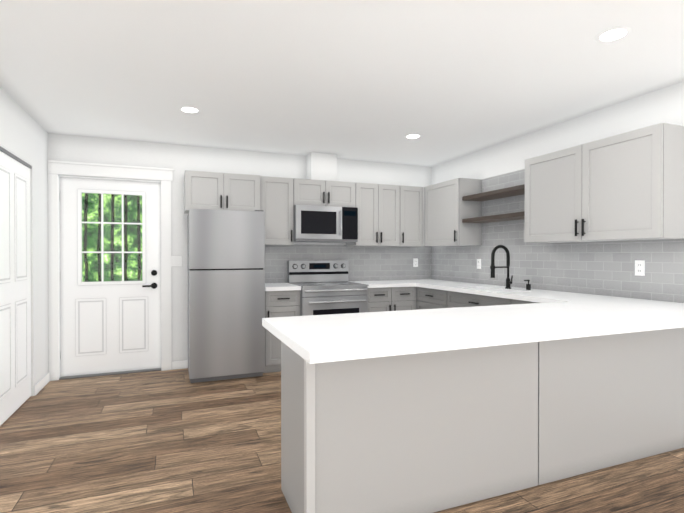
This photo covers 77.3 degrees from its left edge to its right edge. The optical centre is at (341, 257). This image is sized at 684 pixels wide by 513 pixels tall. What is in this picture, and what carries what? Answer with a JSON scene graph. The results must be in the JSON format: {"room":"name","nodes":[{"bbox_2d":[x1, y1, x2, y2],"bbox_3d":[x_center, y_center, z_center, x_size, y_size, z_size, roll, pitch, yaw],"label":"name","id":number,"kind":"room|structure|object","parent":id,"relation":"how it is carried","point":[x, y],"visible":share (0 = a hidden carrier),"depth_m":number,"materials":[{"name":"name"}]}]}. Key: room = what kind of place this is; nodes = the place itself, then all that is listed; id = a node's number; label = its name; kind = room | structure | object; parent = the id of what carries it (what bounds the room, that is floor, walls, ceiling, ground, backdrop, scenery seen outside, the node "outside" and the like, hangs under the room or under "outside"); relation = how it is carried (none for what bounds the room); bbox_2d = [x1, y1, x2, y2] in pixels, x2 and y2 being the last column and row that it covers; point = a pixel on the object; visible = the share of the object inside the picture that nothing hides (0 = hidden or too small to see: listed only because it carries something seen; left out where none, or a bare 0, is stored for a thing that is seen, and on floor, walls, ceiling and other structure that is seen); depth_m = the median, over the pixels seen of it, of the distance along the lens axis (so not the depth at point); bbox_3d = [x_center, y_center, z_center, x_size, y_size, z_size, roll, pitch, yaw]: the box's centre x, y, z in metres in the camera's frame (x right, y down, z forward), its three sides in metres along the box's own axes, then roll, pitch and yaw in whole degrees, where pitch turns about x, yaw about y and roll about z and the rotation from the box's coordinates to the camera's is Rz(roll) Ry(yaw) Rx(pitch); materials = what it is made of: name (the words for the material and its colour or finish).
{"room":"kitchen","nodes":[
{"label":"kitchen","id":0,"kind":"room"},
{"bbox_2d":[0,87,48,385],"bbox_3d":[-2.030,0.017,0.989,0.750,2.450,6.670,0,0,-22],"label":"wall","id":1,"kind":"structure","parent":0,"point":[23,134],"depth_m":3.88,"materials":[{"name":"white paint"}]},
{"bbox_2d":[0,151,30,425],"bbox_3d":[-2.436,0.222,2.905,0.081,1.990,1.802,0,0,-22],"label":"closet door","id":2,"kind":"structure","parent":1,"relation":"in","point":[15,296],"depth_m":3.37,"materials":[{"name":"white paint"}]},
{"bbox_2d":[0,145,33,396],"bbox_3d":[-2.436,0.209,2.904,0.099,2.038,1.829,0,0,-22],"label":"door frame","id":3,"kind":"structure","parent":1,"relation":"attached to","point":[2,149],"depth_m":3.76,"materials":[{"name":"white paint"}]},
{"bbox_2d":[34,372,49,395],"bbox_3d":[-2.805,1.177,4.002,0.012,0.089,0.468,0,0,-22],"label":"baseboard","id":4,"kind":"structure","parent":1,"relation":"attached to","point":[45,380],"depth_m":3.96,"materials":[{"name":"white paint"}]},
{"bbox_2d":[48,133,431,360],"bbox_3d":[-0.858,-0.010,5.090,4.640,2.450,0.100,0,0,-22],"label":"wall","id":5,"kind":"structure","parent":0,"point":[179,159],"depth_m":4.69,"materials":[{"name":"white paint"}]},
{"bbox_2d":[60,177,160,376],"bbox_3d":[-2.411,0.193,4.484,0.948,2.025,0.098,0,0,-22],"label":"entry door","id":6,"kind":"structure","parent":5,"relation":"in","point":[110,326],"depth_m":4.48,"materials":[{"name":"white paint"}]},
{"bbox_2d":[47,160,173,380],"bbox_3d":[-2.379,0.129,4.474,1.153,2.180,0.129,0,0,-22],"label":"door frame","id":7,"kind":"structure","parent":5,"relation":"attached to","point":[100,171],"depth_m":4.36,"materials":[{"name":"white paint"}]},
{"bbox_2d":[171,256,181,266],"bbox_3d":[-1.805,0.038,4.657,0.116,0.116,0.010,0,0,-22],"label":"switch plate","id":8,"kind":"object","parent":5,"relation":"attached to","point":[176,260],"visible":1,"depth_m":4.66,"materials":[{"name":"white plastic"}]},
{"bbox_2d":[172,360,187,369],"bbox_3d":[-1.436,1.171,4.807,0.888,0.089,0.012,0,0,-22],"label":"baseboard","id":9,"kind":"structure","parent":5,"relation":"attached to","point":[183,364],"depth_m":4.67,"materials":[{"name":"white paint"}]},
{"bbox_2d":[184,170,259,212],"bbox_3d":[-1.307,-0.689,4.655,0.765,0.407,0.367,0,0,-22],"label":"upper cabinet","id":10,"kind":"object","parent":5,"relation":"attached to","point":[202,190],"depth_m":4.48,"materials":[{"name":"grey paint"}]},
{"bbox_2d":[260,176,295,245],"bbox_3d":[-0.778,-0.519,4.882,0.378,0.750,0.322,0,0,-22],"label":"upper cabinet","id":11,"kind":"object","parent":5,"relation":"attached to","point":[277,194],"depth_m":4.74,"materials":[{"name":"grey paint"}]},
{"bbox_2d":[296,178,355,206],"bbox_3d":[-0.248,-0.743,5.090,0.757,0.303,0.322,0,0,-22],"label":"upper cabinet","id":12,"kind":"object","parent":5,"relation":"attached to","point":[308,191],"depth_m":4.93,"materials":[{"name":"grey paint"}]},
{"bbox_2d":[306,152,336,180],"bbox_3d":[-0.250,-1.065,5.149,0.320,0.336,0.218,0,0,-22],"label":"chase","id":13,"kind":"object","parent":12,"relation":"on","point":[321,166],"visible":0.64,"depth_m":5.05,"materials":[{"name":"white paint"}]},
{"bbox_2d":[293,205,357,242],"bbox_3d":[-0.226,-0.386,5.037,0.748,0.403,0.442,0,0,-22],"label":"microwave","id":14,"kind":"object","parent":12,"relation":"attached to","point":[324,224],"visible":0.98,"depth_m":4.87,"materials":[{"name":"grey metal"}]},
{"bbox_2d":[263,245,430,282],"bbox_3d":[0.101,0.094,5.411,2.400,0.507,0.006,0,0,-22],"label":"backsplash","id":15,"kind":"structure","parent":5,"relation":"attached to","point":[366,263],"depth_m":5.47,"materials":[{"name":"grey tile"}]},
{"bbox_2d":[346,183,399,245],"bbox_3d":[0.384,-0.522,5.340,0.596,0.750,0.322,0,0,-22],"label":"upper cabinet","id":16,"kind":"object","parent":5,"relation":"attached to","point":[390,215],"depth_m":5.19,"materials":[{"name":"grey paint"}]},
{"bbox_2d":[400,186,423,245],"bbox_3d":[0.819,-0.523,5.512,0.340,0.750,0.322,0,0,-22],"label":"upper cabinet","id":17,"kind":"object","parent":5,"relation":"attached to","point":[411,197],"depth_m":5.37,"materials":[{"name":"grey paint"}]},
{"bbox_2d":[413,258,417,266],"bbox_3d":[0.992,0.068,5.755,0.072,0.116,0.007,0,0,-22],"label":"outlet","id":18,"kind":"object","parent":5,"relation":"attached to","point":[415,262],"visible":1,"depth_m":5.75,"materials":[{"name":"white plastic"}]},
{"bbox_2d":[0,368,683,512],"bbox_3d":[0.365,1.285,1.995,4.640,0.100,6.770,0,0,-22],"label":"floor","id":19,"kind":"structure","parent":0,"point":[172,441],"depth_m":2.60,"materials":[{"name":"brown wood"}]},
{"bbox_2d":[187,209,264,382],"bbox_3d":[-1.231,0.369,4.483,0.720,1.700,0.640,0,0,-22],"label":"fridge","id":20,"kind":"object","parent":19,"relation":"on","point":[226,292],"visible":1,"depth_m":4.18,"materials":[{"name":"grey metal"}]},
{"bbox_2d":[263,290,299,372],"bbox_3d":[-0.727,0.780,4.763,0.378,0.874,0.597,0,0,-22],"label":"base cabinet","id":21,"kind":"object","parent":19,"relation":"on","point":[282,303],"depth_m":4.47,"materials":[{"name":"grey paint"}]},
{"bbox_2d":[265,283,300,290],"bbox_3d":[-0.721,0.322,4.746,0.378,0.040,0.623,0,0,-22],"label":"countertop","id":22,"kind":"structure","parent":21,"relation":"on","point":[268,286],"depth_m":4.50,"materials":[{"name":"white stone"}]},
{"bbox_2d":[288,260,368,315],"bbox_3d":[-0.167,0.626,4.893,0.756,1.180,0.710,0,0,-22],"label":"range","id":23,"kind":"object","parent":19,"relation":"on","point":[328,288],"visible":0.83,"depth_m":4.72,"materials":[{"name":"grey metal"}]},
{"bbox_2d":[367,287,415,311],"bbox_3d":[0.466,0.777,5.233,0.660,0.874,0.597,0,0,-22],"label":"base cabinet","id":24,"kind":"object","parent":19,"relation":"on","point":[387,298],"depth_m":4.96,"materials":[{"name":"grey paint"}]},
{"bbox_2d":[348,280,417,287],"bbox_3d":[0.463,0.319,5.199,0.633,0.040,0.650,0,0,-22],"label":"countertop","id":25,"kind":"structure","parent":24,"relation":"on","point":[382,283],"depth_m":5.01,"materials":[{"name":"white stone"}]},
{"bbox_2d":[416,287,459,309],"bbox_3d":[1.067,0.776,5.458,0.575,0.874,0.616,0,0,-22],"label":"base cabinet","id":26,"kind":"object","parent":19,"relation":"on","point":[428,298],"depth_m":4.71,"materials":[{"name":"grey paint"}]},
{"bbox_2d":[414,279,683,310],"bbox_3d":[1.588,0.422,4.063,0.623,0.230,3.590,0,0,-22],"label":"countertop","id":27,"kind":"structure","parent":26,"relation":"on","point":[463,287],"depth_m":3.69,"materials":[{"name":"white stone"}]},
{"bbox_2d":[490,245,512,288],"bbox_3d":[1.564,0.090,4.163,0.244,0.431,0.110,0,0,-22],"label":"faucet","id":28,"kind":"object","parent":27,"relation":"on","point":[493,267],"visible":1,"depth_m":4.18,"materials":[{"name":"black metal"}]},
{"bbox_2d":[524,280,530,289],"bbox_3d":[1.756,0.258,4.052,0.070,0.096,0.042,0,0,-22],"label":"soap dispenser","id":29,"kind":"object","parent":27,"relation":"on","point":[528,286],"visible":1,"depth_m":4.04,"materials":[{"name":"black"}]},
{"bbox_2d":[281,327,683,512],"bbox_3d":[1.039,0.794,2.562,2.760,0.874,0.507,0,0,-22],"label":"base cabinet","id":30,"kind":"object","parent":19,"relation":"on","point":[431,432],"visible":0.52,"depth_m":2.15,"materials":[{"name":"grey wood"}]},
{"bbox_2d":[262,299,683,363],"bbox_3d":[0.767,0.338,2.266,2.220,0.040,0.850,0,0,-22],"label":"countertop","id":31,"kind":"structure","parent":30,"relation":"on","point":[548,316],"depth_m":2.02,"materials":[{"name":"white stone"}]},
{"bbox_2d":[0,0,683,166],"bbox_3d":[0.365,-1.265,1.979,4.640,0.100,6.770,0,0,-22],"label":"ceiling","id":32,"kind":"structure","parent":0,"point":[378,80],"depth_m":2.76,"materials":[{"name":"white paint"}]},
{"bbox_2d":[178,106,200,112],"bbox_3d":[-1.259,-1.223,3.537,0.176,0.004,0.176,0,0,-22],"label":"recessed light","id":33,"kind":"object","parent":32,"relation":"in","point":[189,109],"visible":1,"depth_m":3.52,"materials":[{"name":"white paint"}]},
{"bbox_2d":[404,134,421,138],"bbox_3d":[0.718,-1.228,4.327,0.176,0.004,0.176,0,0,-22],"label":"recessed light","id":34,"kind":"object","parent":32,"relation":"in","point":[411,136],"visible":1,"depth_m":4.33,"materials":[{"name":"white paint"}]},
{"bbox_2d":[594,26,631,42],"bbox_3d":[1.478,-1.215,2.332,0.176,0.004,0.176,0,0,-22],"label":"recessed light","id":35,"kind":"object","parent":32,"relation":"in","point":[613,34],"visible":1,"depth_m":2.32,"materials":[{"name":"white paint"}]},
{"bbox_2d":[432,81,683,184],"bbox_3d":[2.495,0.005,2.773,0.100,2.450,6.670,0,0,-22],"label":"wall","id":36,"kind":"structure","parent":0,"point":[664,105],"depth_m":3.79,"materials":[{"name":"white paint"}]},
{"bbox_2d":[424,178,481,245],"bbox_3d":[1.318,-0.520,5.156,0.322,0.750,0.700,0,0,-22],"label":"upper cabinet","id":37,"kind":"object","parent":36,"relation":"attached to","point":[445,209],"depth_m":4.89,"materials":[{"name":"grey paint"}]},
{"bbox_2d":[477,259,480,268],"bbox_3d":[1.579,0.071,4.933,0.007,0.116,0.072,0,0,-22],"label":"outlet","id":38,"kind":"object","parent":36,"relation":"attached to","point":[478,263],"visible":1,"depth_m":4.93,"materials":[{"name":"white plastic"}]},
{"bbox_2d":[431,169,683,302],"bbox_3d":[1.883,-0.267,4.180,0.006,1.245,3.599,0,0,-22],"label":"backsplash","id":39,"kind":"structure","parent":36,"relation":"attached to","point":[605,268],"depth_m":3.94,"materials":[{"name":"grey tile"}]},
{"bbox_2d":[524,123,683,242],"bbox_3d":[2.016,-0.509,3.387,0.322,0.750,1.170,0,0,-22],"label":"upper cabinet","id":40,"kind":"object","parent":36,"relation":"attached to","point":[626,186],"depth_m":3.11,"materials":[{"name":"grey paint"}]},
{"bbox_2d":[635,260,644,275],"bbox_3d":[2.250,0.078,3.231,0.007,0.116,0.072,0,0,-22],"label":"outlet","id":41,"kind":"object","parent":36,"relation":"attached to","point":[639,267],"visible":1,"depth_m":3.22,"materials":[{"name":"white plastic"}]},
{"label":"outside","id":42,"kind":"structure","parent":0,"visible":0},
{"bbox_2d":[82,193,141,281],"bbox_3d":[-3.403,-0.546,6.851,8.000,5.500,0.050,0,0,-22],"label":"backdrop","id":43,"kind":"structure","parent":42,"point":[136,203],"depth_m":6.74,"materials":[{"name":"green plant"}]}
]}

